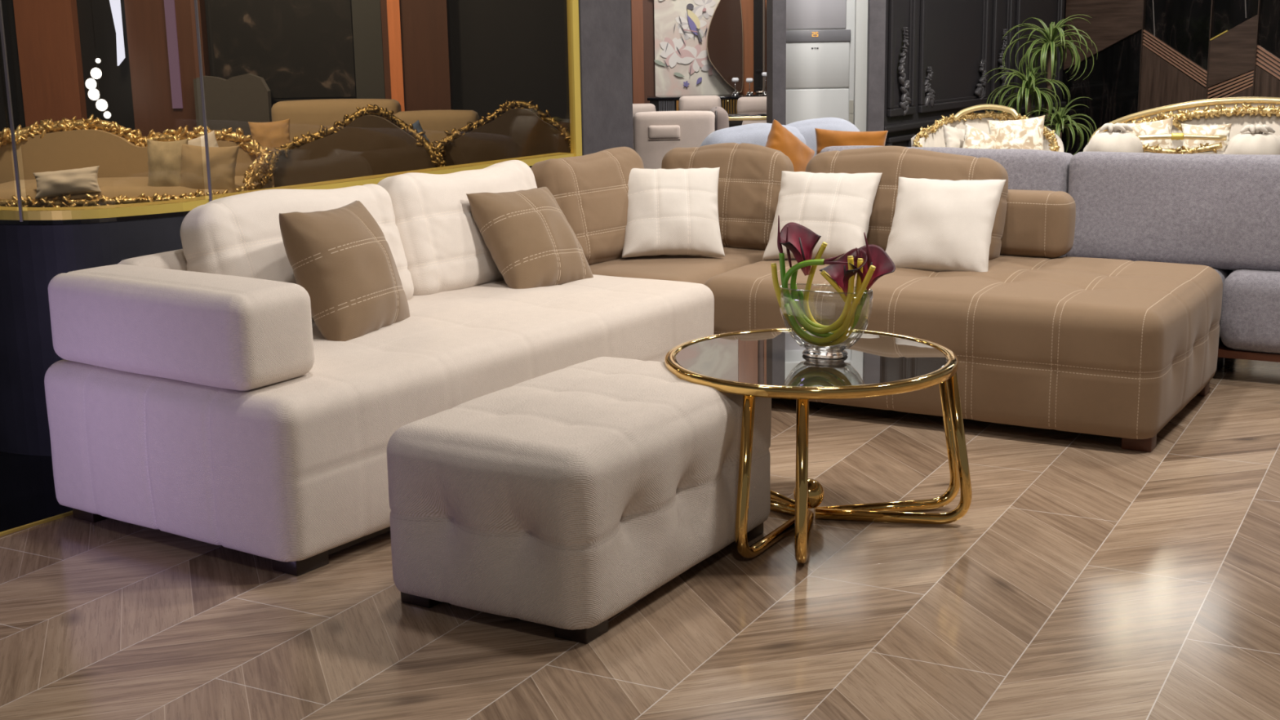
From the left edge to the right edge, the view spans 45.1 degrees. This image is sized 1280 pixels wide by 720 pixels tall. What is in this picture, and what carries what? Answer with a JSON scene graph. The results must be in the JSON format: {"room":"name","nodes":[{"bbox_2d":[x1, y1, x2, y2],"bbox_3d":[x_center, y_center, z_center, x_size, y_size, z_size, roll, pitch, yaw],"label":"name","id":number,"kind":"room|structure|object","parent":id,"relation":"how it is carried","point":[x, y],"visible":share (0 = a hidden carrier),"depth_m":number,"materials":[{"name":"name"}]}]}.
{"room":"store","nodes":[
{"label":"store","id":0,"kind":"room"},
{"bbox_2d":[0,451,72,532],"bbox_3d":[-3.926,0.055,6.855,6.000,0.006,7.463,8,15,35],"label":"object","id":1,"kind":"structure","parent":0,"point":[28,495],"depth_m":4.99,"materials":[{"name":"black stone"}]},
{"bbox_2d":[0,114,272,207],"bbox_3d":[-2.923,-0.804,8.363,1.824,1.014,0.823,-1,12,0],"label":"sofa","id":2,"kind":"object","parent":1,"relation":"on","point":[121,153],"visible":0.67,"depth_m":8.59,"materials":[{"name":"beige fabric"}]},
{"bbox_2d":[32,165,101,199],"bbox_3d":[-2.966,-0.920,7.976,0.336,0.159,0.137,-4,13,-15],"label":"cushion","id":3,"kind":"object","parent":2,"relation":"on","point":[81,180],"visible":1,"depth_m":7.93,"materials":[{"name":"beige fabric"}]},
{"bbox_2d":[146,137,188,186],"bbox_3d":[-2.478,-1.008,8.083,0.220,0.301,0.163,-1,12,0],"label":"cushion","id":4,"kind":"object","parent":2,"relation":"on","point":[164,157],"visible":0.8,"depth_m":8.03,"materials":[{"name":"beige fabric"}]},
{"bbox_2d":[187,130,218,146],"bbox_3d":[-2.330,-1.099,8.207,0.253,0.244,0.098,-2,12,-5],"label":"cushion","id":5,"kind":"object","parent":2,"relation":"on","point":[199,141],"visible":0.17,"depth_m":8.19,"materials":[{"name":"beige fabric"}]},
{"bbox_2d":[179,143,239,192],"bbox_3d":[-2.257,-0.983,8.046,0.338,0.297,0.136,-1,12,2],"label":"cushion","id":6,"kind":"object","parent":2,"relation":"on","point":[223,160],"visible":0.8,"depth_m":8.00,"materials":[{"name":"beige fabric"}]},
{"bbox_2d":[271,98,401,187],"bbox_3d":[-1.934,-1.053,9.374,0.930,1.030,0.780,-1,12,0],"label":"sofa","id":7,"kind":"object","parent":1,"relation":"on","point":[304,116],"visible":0.1,"depth_m":9.43,"materials":[{"name":"beige fabric"}]},
{"bbox_2d":[248,118,290,153],"bbox_3d":[-2.143,-1.279,8.947,0.248,0.237,0.116,-4,13,-14],"label":"cushion","id":8,"kind":"object","parent":7,"relation":"on","point":[272,135],"visible":0.63,"depth_m":8.91,"materials":[{"name":"orange fabric"}]},
{"bbox_2d":[254,104,446,190],"bbox_3d":[-1.547,-0.825,8.260,1.046,1.047,0.702,-1,12,0],"label":"carved armchair","id":9,"kind":"object","parent":1,"relation":"on","point":[371,140],"visible":0.42,"depth_m":8.46,"materials":[{"name":"brown fabric"}]},
{"bbox_2d":[393,110,479,146],"bbox_3d":[-1.238,-1.003,9.254,0.550,0.960,0.719,-1,12,0],"label":"sofa","id":10,"kind":"object","parent":1,"relation":"on","point":[433,122],"visible":0.16,"depth_m":9.30,"materials":[{"name":"beige fabric"}]},
{"bbox_2d":[412,120,430,142],"bbox_3d":[-1.323,-1.264,8.952,0.263,0.258,0.104,-7,13,-24],"label":"cushion","id":11,"kind":"object","parent":10,"relation":"on","point":[416,125],"visible":0.13,"depth_m":8.94,"materials":[{"name":"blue fabric"}]},
{"bbox_2d":[433,100,570,166],"bbox_3d":[-0.753,-0.881,8.454,0.885,1.048,0.701,-1,12,0],"label":"carved armchair","id":12,"kind":"object","parent":1,"relation":"on","point":[518,128],"visible":0.36,"depth_m":8.65,"materials":[{"name":"brown fabric"}]},
{"bbox_2d":[0,215,186,456],"bbox_3d":[-2.097,-0.280,6.328,3.616,0.822,2.100,-1,12,0],"label":"wall","id":13,"kind":"structure","parent":0,"point":[31,256],"depth_m":5.31,"materials":[{"name":"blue paint"}]},
{"bbox_2d":[0,0,23,222],"bbox_3d":[-2.118,-1.724,4.949,0.008,2.568,0.013,-1,12,0],"label":"trim","id":14,"kind":"structure","parent":13,"relation":"attached to","point":[2,25],"depth_m":5.14,"materials":[{"name":"grey"}]},
{"bbox_2d":[0,510,73,536],"bbox_3d":[-1.473,0.382,5.150,0.012,0.008,7.463,8,15,35],"label":"trim","id":15,"kind":"structure","parent":13,"relation":"attached to","point":[70,513],"depth_m":4.66,"materials":[{"name":"gold metal"}]},
{"bbox_2d":[59,199,205,210],"bbox_3d":[-1.813,-1.767,5.038,0.592,2.532,0.095,-7,14,-25],"label":"window","id":16,"kind":"structure","parent":13,"relation":"in","point":[202,199],"depth_m":5.25,"materials":[{"name":"clear glass"}]},
{"bbox_2d":[194,0,212,201],"bbox_3d":[-1.549,-1.792,5.218,0.008,2.568,0.013,-1,12,0],"label":"trim","id":17,"kind":"structure","parent":13,"relation":"attached to","point":[196,8],"depth_m":5.40,"materials":[{"name":"grey"}]},
{"bbox_2d":[0,152,573,225],"bbox_3d":[-2.105,-0.708,6.223,3.616,0.032,2.077,-1,12,0],"label":"trim","id":18,"kind":"structure","parent":13,"relation":"attached to","point":[141,208],"depth_m":5.39,"materials":[{"name":"gold metal"}]},
{"bbox_2d":[214,153,569,198],"bbox_3d":[-0.941,-2.006,6.066,0.012,2.532,2.125,8,15,35],"label":"window","id":19,"kind":"structure","parent":13,"relation":"in","point":[566,153],"depth_m":6.17,"materials":[{"name":"clear glass"}]},
{"bbox_2d":[566,0,582,156],"bbox_3d":[-0.317,-2.188,6.925,0.032,2.564,0.050,8,15,35],"label":"trim","id":20,"kind":"structure","parent":13,"relation":"attached to","point":[572,6],"depth_m":7.10,"materials":[{"name":"gold metal"}]},
{"bbox_2d":[578,0,583,155],"bbox_3d":[-0.294,-1.785,7.034,0.034,3.400,0.010,8,15,35],"label":"trim","id":21,"kind":"structure","parent":13,"relation":"attached to","point":[580,29],"depth_m":7.13,"materials":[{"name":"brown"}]},
{"bbox_2d":[0,0,570,133],"bbox_3d":[-3.591,-2.328,9.790,6.900,3.400,0.150,-1,12,0],"label":"wall","id":22,"kind":"structure","parent":0,"point":[502,51],"depth_m":9.81,"materials":[{"name":"black paint"}]},
{"bbox_2d":[13,0,87,126],"bbox_3d":[-3.741,-2.299,9.668,0.360,3.400,0.100,-1,12,0],"label":"wall panel","id":23,"kind":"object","parent":22,"relation":"attached to","point":[47,31],"depth_m":9.71,"materials":[{"name":"wood"}]},
{"bbox_2d":[109,0,125,66],"bbox_3d":[-3.266,-2.048,9.628,0.060,0.410,0.030,-1,12,0],"label":"light strip","id":24,"kind":"object","parent":22,"relation":"attached to","point":[115,5],"visible":1,"depth_m":9.61,"materials":[{"name":"white plastic"}]},
{"bbox_2d":[124,0,210,136],"bbox_3d":[-2.986,-2.310,9.659,0.470,3.400,0.120,-1,12,0],"label":"wall panel","id":25,"kind":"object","parent":22,"relation":"attached to","point":[145,20],"depth_m":9.69,"materials":[{"name":"brown wood"}]},
{"bbox_2d":[164,0,182,108],"bbox_3d":[-2.937,-2.383,9.566,0.060,1.620,0.020,-1,12,0],"label":"light strip","id":26,"kind":"object","parent":22,"relation":"attached to","point":[169,5],"visible":1,"depth_m":9.66,"materials":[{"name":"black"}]},
{"bbox_2d":[207,0,356,101],"bbox_3d":[-2.261,-2.343,9.682,0.920,1.410,0.055,-1,12,0],"label":"wall panel","id":27,"kind":"object","parent":22,"relation":"attached to","point":[301,49],"visible":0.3,"depth_m":9.73,"materials":[{"name":"fabric"}]},
{"bbox_2d":[351,0,385,98],"bbox_3d":[-1.721,-2.336,9.678,0.180,3.400,0.080,-1,12,0],"label":"trim","id":28,"kind":"structure","parent":22,"relation":"attached to","point":[366,14],"depth_m":9.72,"materials":[{"name":"grey"}]},
{"bbox_2d":[380,0,391,99],"bbox_3d":[-1.603,-2.336,9.668,0.045,3.400,0.100,-1,12,0],"label":"trim","id":29,"kind":"structure","parent":22,"relation":"attached to","point":[383,2],"depth_m":9.70,"materials":[{"name":"brown wood"}]},
{"bbox_2d":[386,0,404,111],"bbox_3d":[-1.542,-2.333,9.649,0.078,3.400,0.140,-1,12,0],"label":"trim","id":30,"kind":"structure","parent":22,"relation":"attached to","point":[393,6],"depth_m":9.66,"materials":[{"name":"orange wood"}]},
{"bbox_2d":[399,0,453,111],"bbox_3d":[-1.357,-2.338,9.659,0.292,3.400,0.120,-1,12,0],"label":"wall panel","id":31,"kind":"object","parent":22,"relation":"attached to","point":[424,24],"depth_m":9.69,"materials":[{"name":"brown wood"}]},
{"bbox_2d":[580,0,633,155],"bbox_3d":[-0.190,-1.824,7.206,0.060,3.400,0.410,8,15,35],"label":"pillar","id":32,"kind":"structure","parent":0,"point":[605,24],"depth_m":7.29,"materials":[{"name":"stone"}]},
{"bbox_2d":[0,357,1279,719],"bbox_3d":[0.000,-0.021,6.904,14.000,0.001,16.500,-1,12,0],"label":"floor","id":33,"kind":"structure","parent":0,"point":[1083,576],"depth_m":3.86,"materials":[{"name":"brown wood"}]},
{"bbox_2d":[193,73,271,135],"bbox_3d":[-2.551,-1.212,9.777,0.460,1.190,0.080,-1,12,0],"label":"chair","id":34,"kind":"object","parent":33,"relation":"on","point":[233,102],"visible":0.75,"depth_m":9.65,"materials":[{"name":"fabric"}]},
{"bbox_2d":[44,160,714,576],"bbox_3d":[-0.765,-0.117,5.201,1.117,0.939,2.230,7,15,34],"label":"sectional sofa","id":35,"kind":"object","parent":33,"relation":"on","point":[196,392],"visible":0.73,"depth_m":4.42,"materials":[{"name":"white fabric"}]},
{"bbox_2d":[180,183,413,320],"bbox_3d":[-1.142,-0.339,5.189,0.255,0.489,0.889,-8,6,36],"label":"cushion","id":36,"kind":"object","parent":35,"relation":"on","point":[240,235],"depth_m":4.94,"materials":[{"name":"white fabric"}]},
{"bbox_2d":[279,200,409,341],"bbox_3d":[-0.940,-0.275,4.951,0.296,0.445,0.469,4,13,23],"label":"throw pillow","id":37,"kind":"object","parent":35,"relation":"on","point":[345,264],"visible":0.86,"depth_m":4.79,"materials":[{"name":"brown fabric"}]},
{"bbox_2d":[377,160,537,295],"bbox_3d":[-0.664,-0.493,5.875,0.261,0.488,0.849,-8,6,36],"label":"cushion","id":38,"kind":"object","parent":35,"relation":"on","point":[446,253],"depth_m":5.63,"materials":[{"name":"white fabric"}]},
{"bbox_2d":[466,186,593,288],"bbox_3d":[-0.408,-0.449,5.826,0.312,0.391,0.449,9,16,39],"label":"throw pillow","id":39,"kind":"object","parent":35,"relation":"on","point":[530,240],"visible":0.91,"depth_m":5.69,"materials":[{"name":"brown fabric"}]},
{"bbox_2d":[386,356,771,644],"bbox_3d":[-0.130,0.321,4.179,0.668,0.497,1.084,6,14,31],"label":"ottoman","id":40,"kind":"object","parent":33,"relation":"on","point":[562,500],"visible":0.93,"depth_m":3.81,"materials":[{"name":"beige fabric"}]},
{"bbox_2d":[632,103,655,131],"bbox_3d":[0.004,-1.477,11.559,0.250,0.862,0.507,-1,12,0],"label":"dining chair","id":41,"kind":"object","parent":33,"relation":"on","point":[637,108],"visible":0.06,"depth_m":11.61,"materials":[{"name":"beige fabric"}]},
{"bbox_2d":[632,106,728,168],"bbox_3d":[0.224,-0.894,8.538,0.530,1.001,0.597,-1,12,0],"label":"chair","id":42,"kind":"object","parent":33,"relation":"on","point":[656,133],"visible":0.43,"depth_m":8.19,"materials":[{"name":"beige leather"}]},
{"bbox_2d":[678,95,721,111],"bbox_3d":[0.487,-1.550,11.751,0.330,0.905,0.507,-2,12,-6],"label":"dining chair","id":43,"kind":"object","parent":33,"relation":"on","point":[690,103],"visible":0.22,"depth_m":11.80,"materials":[{"name":"beige fabric"}]},
{"bbox_2d":[646,93,766,113],"bbox_3d":[0.724,-1.797,12.718,1.320,0.768,0.429,-1,12,0],"label":"sideboard","id":44,"kind":"object","parent":33,"relation":"on","point":[662,103],"visible":0.18,"depth_m":12.47,"materials":[{"name":"black wood"}]},
{"bbox_2d":[658,100,674,111],"bbox_3d":[0.220,-1.784,12.529,0.122,0.640,0.022,-1,12,0],"label":"grille","id":45,"kind":"object","parent":44,"relation":"attached to","point":[664,105],"depth_m":12.47,"materials":[{"name":"grey metal"}]},
{"bbox_2d":[731,77,739,96],"bbox_3d":[0.774,-2.217,12.498,0.061,0.145,0.060,-1,12,0],"label":"candle stand","id":46,"kind":"object","parent":44,"relation":"on","point":[735,80],"visible":1,"depth_m":12.48,"materials":[{"name":"silver metal"}]},
{"bbox_2d":[746,78,753,95],"bbox_3d":[0.890,-2.217,12.498,0.061,0.140,0.060,-1,12,0],"label":"candle stand","id":47,"kind":"object","parent":44,"relation":"on","point":[748,80],"visible":1,"depth_m":12.48,"materials":[{"name":"silver metal"}]},
{"bbox_2d":[761,71,766,95],"bbox_3d":[1.018,-2.241,12.493,0.061,0.185,0.060,-1,12,0],"label":"candle stand","id":48,"kind":"object","parent":44,"relation":"on","point":[764,73],"visible":0.61,"depth_m":12.48,"materials":[{"name":"silver metal"}]},
{"bbox_2d":[728,112,766,127],"bbox_3d":[0.921,-1.399,11.269,1.130,0.800,0.310,-1,12,0],"label":"dining table","id":49,"kind":"object","parent":33,"relation":"on","point":[735,119],"visible":0.02,"depth_m":11.04,"materials":[{"name":"gold metal"}]},
{"bbox_2d":[737,96,766,124],"bbox_3d":[0.893,-1.549,11.752,0.300,0.890,0.507,0,12,3],"label":"dining chair","id":50,"kind":"object","parent":33,"relation":"on","point":[753,104],"visible":0.21,"depth_m":11.81,"materials":[{"name":"beige fabric"}]},
{"bbox_2d":[700,117,859,156],"bbox_3d":[0.803,-0.760,7.978,0.968,0.958,0.740,-2,12,-4],"label":"sofa","id":51,"kind":"object","parent":33,"relation":"on","point":[757,134],"visible":0.16,"depth_m":7.95,"materials":[{"name":"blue fabric"}]},
{"bbox_2d":[700,123,806,146],"bbox_3d":[0.615,-0.991,8.051,0.612,0.485,0.319,-4,5,-12],"label":"cushion","id":52,"kind":"object","parent":51,"relation":"on","point":[757,134],"depth_m":7.91,"materials":[{"name":"white fabric"}]},
{"bbox_2d":[764,119,814,172],"bbox_3d":[0.694,-0.937,7.290,0.150,0.407,0.418,10,16,41],"label":"throw pillow","id":53,"kind":"object","parent":51,"relation":"on","point":[780,138],"visible":0.46,"depth_m":7.24,"materials":[{"name":"orange fabric"}]},
{"bbox_2d":[786,117,859,156],"bbox_3d":[0.941,-1.016,8.107,0.528,0.512,0.329,1,4,8],"label":"cushion","id":54,"kind":"object","parent":51,"relation":"on","point":[804,130],"depth_m":7.98,"materials":[{"name":"white fabric"}]},
{"bbox_2d":[814,128,888,154],"bbox_3d":[1.033,-1.006,7.584,0.367,0.266,0.142,2,13,14],"label":"throw pillow","id":55,"kind":"object","parent":51,"relation":"on","point":[824,138],"visible":0.26,"depth_m":7.54,"materials":[{"name":"orange fabric"}]},
{"bbox_2d":[664,327,972,564],"bbox_3d":[0.521,0.233,4.518,0.891,0.500,0.892,-1,12,0],"label":"coffee table","id":56,"kind":"object","parent":33,"relation":"on","point":[767,362],"visible":0.84,"depth_m":4.41,"materials":[{"name":"gold metal"}]},
{"bbox_2d":[779,283,873,358],"bbox_3d":[0.539,-0.112,4.481,0.281,0.198,0.116,5,14,26],"label":"glass vase","id":57,"kind":"object","parent":56,"relation":"on","point":[837,351],"visible":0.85,"depth_m":4.46,"materials":[{"name":"clear glass"}]},
{"bbox_2d":[770,262,853,346],"bbox_3d":[0.499,-0.158,4.468,0.251,0.240,0.020,5,14,24],"label":"stem","id":58,"kind":"object","parent":57,"relation":"in","point":[774,268],"visible":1,"depth_m":4.49,"materials":[{"name":"yellow"}]},
{"bbox_2d":[803,241,826,325],"bbox_3d":[0.523,-0.213,4.492,0.099,0.267,0.015,5,14,26],"label":"calla lily","id":59,"kind":"object","parent":57,"relation":"in","point":[824,245],"visible":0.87,"depth_m":4.50,"materials":[{"name":"yellow"}]},
{"bbox_2d":[782,253,848,339],"bbox_3d":[0.512,-0.188,4.452,0.219,0.253,0.022,5,14,26],"label":"stem","id":60,"kind":"object","parent":57,"relation":"in","point":[796,267],"visible":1,"depth_m":4.45,"materials":[{"name":"green plant"}]},
{"bbox_2d":[777,215,862,337],"bbox_3d":[0.520,-0.229,4.456,0.259,0.371,0.018,4,13,24],"label":"calla lily","id":61,"kind":"object","parent":57,"relation":"in","point":[782,264],"visible":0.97,"depth_m":4.48,"materials":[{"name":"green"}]},
{"bbox_2d":[779,222,862,333],"bbox_3d":[0.527,-0.228,4.478,0.263,0.324,0.126,5,14,26],"label":"calla lily","id":62,"kind":"object","parent":57,"relation":"in","point":[797,238],"visible":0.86,"depth_m":4.50,"materials":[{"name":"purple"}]},
{"bbox_2d":[788,255,854,333],"bbox_3d":[0.522,-0.189,4.439,0.202,0.233,0.020,6,14,29],"label":"calla lily","id":63,"kind":"object","parent":57,"relation":"in","point":[833,326],"visible":0.99,"depth_m":4.43,"materials":[{"name":"yellow"}]},
{"bbox_2d":[783,265,875,343],"bbox_3d":[0.543,-0.162,4.426,0.280,0.240,0.020,6,14,28],"label":"stem","id":64,"kind":"object","parent":57,"relation":"in","point":[827,340],"visible":1,"depth_m":4.42,"materials":[{"name":"yellow"}]},
{"bbox_2d":[797,247,862,322],"bbox_3d":[0.552,-0.207,4.478,0.205,0.252,0.019,6,14,30],"label":"calla lily","id":65,"kind":"object","parent":57,"relation":"in","point":[800,293],"visible":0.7,"depth_m":4.52,"materials":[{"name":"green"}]},
{"bbox_2d":[795,248,867,329],"bbox_3d":[0.557,-0.203,4.466,0.106,0.244,0.239,-11,16,-39],"label":"calla lily","id":66,"kind":"object","parent":57,"relation":"in","point":[840,273],"visible":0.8,"depth_m":4.44,"materials":[{"name":"red"}]},
{"bbox_2d":[820,270,854,330],"bbox_3d":[0.570,-0.152,4.437,0.099,0.218,0.041,5,14,26],"label":"stem","id":67,"kind":"object","parent":57,"relation":"in","point":[833,282],"visible":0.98,"depth_m":4.41,"materials":[{"name":"yellow"}]},
{"bbox_2d":[790,232,895,330],"bbox_3d":[0.577,-0.214,4.433,0.314,0.308,0.116,3,13,17],"label":"calla lily","id":68,"kind":"object","parent":57,"relation":"in","point":[877,257],"visible":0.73,"depth_m":4.41,"materials":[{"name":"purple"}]},
{"bbox_2d":[786,0,855,124],"bbox_3d":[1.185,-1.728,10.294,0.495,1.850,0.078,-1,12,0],"label":"refrigerator","id":69,"kind":"object","parent":33,"relation":"on","point":[820,34],"visible":0.58,"depth_m":10.20,"materials":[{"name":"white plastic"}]},
{"bbox_2d":[786,0,846,29],"bbox_3d":[1.157,-2.362,10.129,0.400,0.360,0.010,-1,12,0],"label":"panel","id":70,"kind":"object","parent":69,"relation":"attached to","point":[800,14],"depth_m":10.14,"materials":[{"name":"grey"}]},
{"bbox_2d":[530,142,1222,452],"bbox_3d":[0.864,-0.364,6.196,2.705,0.942,1.258,6,14,30],"label":"sectional sofa","id":71,"kind":"object","parent":33,"relation":"on","point":[1040,338],"visible":0.52,"depth_m":5.68,"materials":[{"name":"brown fabric"}]},
{"bbox_2d":[530,146,644,265],"bbox_3d":[-0.197,-0.630,6.456,0.276,0.492,0.636,-6,6,40],"label":"cushion","id":72,"kind":"object","parent":71,"relation":"on","point":[591,190],"depth_m":6.30,"materials":[{"name":"brown fabric"}]},
{"bbox_2d":[622,167,724,257],"bbox_3d":[0.132,-0.621,6.466,0.440,0.356,0.284,-2,12,-4],"label":"throw pillow","id":73,"kind":"object","parent":71,"relation":"on","point":[671,211],"visible":0.98,"depth_m":6.38,"materials":[{"name":"white fabric"}]},
{"bbox_2d":[661,142,794,249],"bbox_3d":[0.376,-0.715,6.795,0.616,0.484,0.271,5,3,27],"label":"cushion","id":74,"kind":"object","parent":71,"relation":"on","point":[749,178],"depth_m":6.64,"materials":[{"name":"brown fabric"}]},
{"bbox_2d":[762,170,882,260],"bbox_3d":[0.745,-0.586,6.292,0.436,0.343,0.293,4,13,24],"label":"throw pillow","id":75,"kind":"object","parent":71,"relation":"on","point":[837,207],"visible":0.74,"depth_m":6.23,"materials":[{"name":"white fabric"}]},
{"bbox_2d":[804,146,1008,260],"bbox_3d":[1.079,-0.637,6.375,0.872,0.494,0.275,6,3,30],"label":"cushion","id":76,"kind":"object","parent":71,"relation":"on","point":[894,162],"depth_m":6.26,"materials":[{"name":"brown fabric"}]},
{"bbox_2d":[885,177,1005,271],"bbox_3d":[1.176,-0.522,5.996,0.430,0.351,0.287,5,14,25],"label":"throw pillow","id":77,"kind":"object","parent":71,"relation":"on","point":[938,224],"visible":0.91,"depth_m":5.92,"materials":[{"name":"white fabric"}]},
{"bbox_2d":[911,103,1063,151],"bbox_3d":[2.058,-1.035,9.187,0.875,0.940,0.838,2,13,13],"label":"carved armchair","id":78,"kind":"object","parent":33,"relation":"on","point":[932,135],"visible":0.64,"depth_m":9.39,"materials":[{"name":"gold metal"}]},
{"bbox_2d":[942,124,965,147],"bbox_3d":[1.852,-1.269,9.005,0.224,0.220,0.119,-8,14,-30],"label":"cushion","id":79,"kind":"object","parent":78,"relation":"on","point":[953,137],"visible":0.47,"depth_m":8.95,"materials":[{"name":"white fabric"}]},
{"bbox_2d":[962,124,995,148],"bbox_3d":[1.959,-1.228,8.901,0.281,0.269,0.133,-4,13,-13],"label":"cushion","id":80,"kind":"object","parent":78,"relation":"on","point":[974,138],"visible":0.55,"depth_m":8.86,"materials":[{"name":"beige fabric"}]},
{"bbox_2d":[986,115,1044,150],"bbox_3d":[2.183,-1.253,8.926,0.354,0.324,0.151,3,13,16],"label":"cushion","id":81,"kind":"object","parent":78,"relation":"on","point":[1024,134],"visible":0.62,"depth_m":8.87,"materials":[{"name":"beige fabric"}]},
{"bbox_2d":[982,14,1097,155],"bbox_3d":[2.651,-1.533,10.191,0.711,1.463,0.629,-4,13,-15],"label":"dracaena plant","id":82,"kind":"object","parent":33,"relation":"on","point":[1048,51],"visible":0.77,"depth_m":10.10,"materials":[{"name":"green plant"}]},
{"bbox_2d":[819,145,1279,368],"bbox_3d":[2.416,-0.426,6.457,3.465,0.899,0.754,6,14,29],"label":"sofa","id":83,"kind":"object","parent":33,"relation":"on","point":[1220,212],"visible":0.32,"depth_m":6.25,"materials":[{"name":"grey fabric"}]},
{"bbox_2d":[819,145,1073,193],"bbox_3d":[1.349,-0.711,6.879,1.146,0.475,0.292,6,8,29],"label":"cushion","id":84,"kind":"object","parent":83,"relation":"on","point":[1026,169],"depth_m":6.55,"materials":[{"name":"fabric"}]},
{"bbox_2d":[1059,253,1233,337],"bbox_3d":[1.743,-0.337,6.864,1.714,0.337,0.753,6,14,29],"label":"seat cushion","id":85,"kind":"object","parent":83,"relation":"on","point":[1224,268],"depth_m":6.26,"materials":[{"name":"brown fabric"}]},
{"bbox_2d":[1066,151,1279,271],"bbox_3d":[2.727,-0.570,6.118,2.019,0.477,0.295,6,8,29],"label":"cushion","id":86,"kind":"object","parent":83,"relation":"on","point":[1220,212],"depth_m":6.26,"materials":[{"name":"grey fabric"}]},
{"bbox_2d":[1219,269,1279,354],"bbox_3d":[3.205,-0.188,6.057,1.660,0.336,0.752,6,14,29],"label":"seat cushion","id":87,"kind":"object","parent":83,"relation":"on","point":[1250,320],"depth_m":6.10,"materials":[{"name":"grey fabric"}]},
{"bbox_2d":[1083,97,1279,151],"bbox_3d":[3.396,-0.993,8.799,1.686,0.975,0.765,2,13,14],"label":"sofa","id":88,"kind":"object","parent":33,"relation":"on","point":[1242,112],"visible":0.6,"depth_m":9.03,"materials":[{"name":"gold metal"}]},
{"bbox_2d":[1120,117,1173,148],"bbox_3d":[2.839,-1.220,8.628,0.328,0.272,0.125,4,13,20],"label":"cushion","id":89,"kind":"object","parent":88,"relation":"on","point":[1162,126],"visible":0.27,"depth_m":8.58,"materials":[{"name":"beige fabric"}]},
{"bbox_2d":[1181,123,1231,151],"bbox_3d":[3.149,-1.217,8.569,0.274,0.192,0.110,4,13,20],"label":"cushion","id":90,"kind":"object","parent":88,"relation":"on","point":[1224,129],"visible":0.45,"depth_m":8.54,"materials":[{"name":"beige fabric"}]},
{"bbox_2d":[1085,122,1279,155],"bbox_3d":[2.860,-0.814,8.186,0.997,0.906,0.554,2,13,12],"label":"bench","id":91,"kind":"object","parent":33,"relation":"on","point":[1117,140],"visible":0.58,"depth_m":7.94,"materials":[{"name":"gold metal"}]},
{"bbox_2d":[631,0,716,124],"bbox_3d":[0.721,-3.096,12.966,1.950,3.400,0.150,-1,12,0],"label":"wall","id":92,"kind":"structure","parent":0,"point":[647,5],"depth_m":12.99,"materials":[{"name":"brown wood"}]},
{"bbox_2d":[631,0,644,103],"bbox_3d":[-0.026,-3.057,12.849,0.095,3.400,0.090,-1,12,0],"label":"trim","id":93,"kind":"structure","parent":92,"relation":"attached to","point":[637,5],"depth_m":12.90,"materials":[{"name":"ceramic"}]},
{"bbox_2d":[653,0,737,95],"bbox_3d":[0.473,-3.319,12.787,0.797,2.200,0.044,-1,12,0],"label":"wall mural","id":94,"kind":"object","parent":92,"relation":"attached to","point":[682,64],"visible":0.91,"depth_m":12.94,"materials":[{"name":"paper"}]},
{"bbox_2d":[706,0,742,93],"bbox_3d":[0.704,-2.674,12.800,0.302,0.897,0.034,-1,12,0],"label":"wall mirror","id":95,"kind":"object","parent":94,"relation":"attached to","point":[724,46],"visible":0.99,"depth_m":12.79,"materials":[{"name":"brown mirror"}]},
{"bbox_2d":[737,0,755,93],"bbox_3d":[0.891,-3.072,12.844,0.170,3.400,0.100,-1,12,0],"label":"trim","id":96,"kind":"structure","parent":92,"relation":"attached to","point":[747,6],"depth_m":12.89,"materials":[{"name":"orange metal"}]},
{"bbox_2d":[753,0,765,93],"bbox_3d":[0.987,-2.658,12.730,0.097,0.903,0.024,-1,12,0],"label":"wall mirror","id":97,"kind":"object","parent":92,"relation":"attached to","point":[759,6],"visible":0.91,"depth_m":12.74,"materials":[{"name":"brown mirror"}]},
{"bbox_2d":[764,0,766,91],"bbox_3d":[1.139,-3.077,12.844,0.215,3.400,0.100,-1,12,0],"label":"trim","id":98,"kind":"structure","parent":92,"relation":"attached to","point":[766,0],"depth_m":12.89,"materials":[{"name":"orange metal"}]},
{"bbox_2d":[766,0,786,124],"bbox_3d":[0.862,-2.395,9.742,0.083,3.400,0.450,-1,12,0],"label":"pillar","id":99,"kind":"structure","parent":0,"point":[775,9],"depth_m":9.66,"materials":[{"name":"paint"}]},
{"bbox_2d":[853,0,867,131],"bbox_3d":[1.489,-2.531,10.313,0.135,3.400,0.380,-1,12,0],"label":"pillar","id":100,"kind":"structure","parent":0,"point":[861,6],"depth_m":10.24,"materials":[{"name":"white paint"}]},
{"bbox_2d":[866,0,885,131],"bbox_3d":[1.407,-2.272,9.131,0.095,3.400,0.080,-1,12,0],"label":"pillar","id":101,"kind":"structure","parent":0,"point":[876,8],"depth_m":9.21,"materials":[{"name":"paint"}]},
{"bbox_2d":[884,0,1066,146],"bbox_3d":[2.351,-2.574,10.441,0.070,3.400,3.100,8,15,35],"label":"wall","id":102,"kind":"structure","parent":0,"point":[939,53],"depth_m":10.15,"materials":[{"name":"grey"}]},
{"bbox_2d":[1060,0,1279,155],"bbox_3d":[4.980,-2.636,10.518,4.220,3.400,0.318,8,15,35],"label":"wall","id":103,"kind":"structure","parent":0,"point":[1152,54],"depth_m":11.34,"materials":[{"name":"black wood"}]},
{"bbox_3d":[-0.059,-3.392,6.169,14.000,0.100,16.500,-1,12,0],"label":"ceiling","id":104,"kind":"structure","parent":0,"visible":0},
{"bbox_2d":[85,0,111,119],"bbox_3d":[-3.314,-2.650,9.133,0.138,2.500,0.012,-1,12,0],"label":"pendant lamp","id":105,"kind":"object","parent":104,"relation":"hanging from","point":[94,94],"visible":0.99,"depth_m":9.35,"materials":[{"name":"white glass"}]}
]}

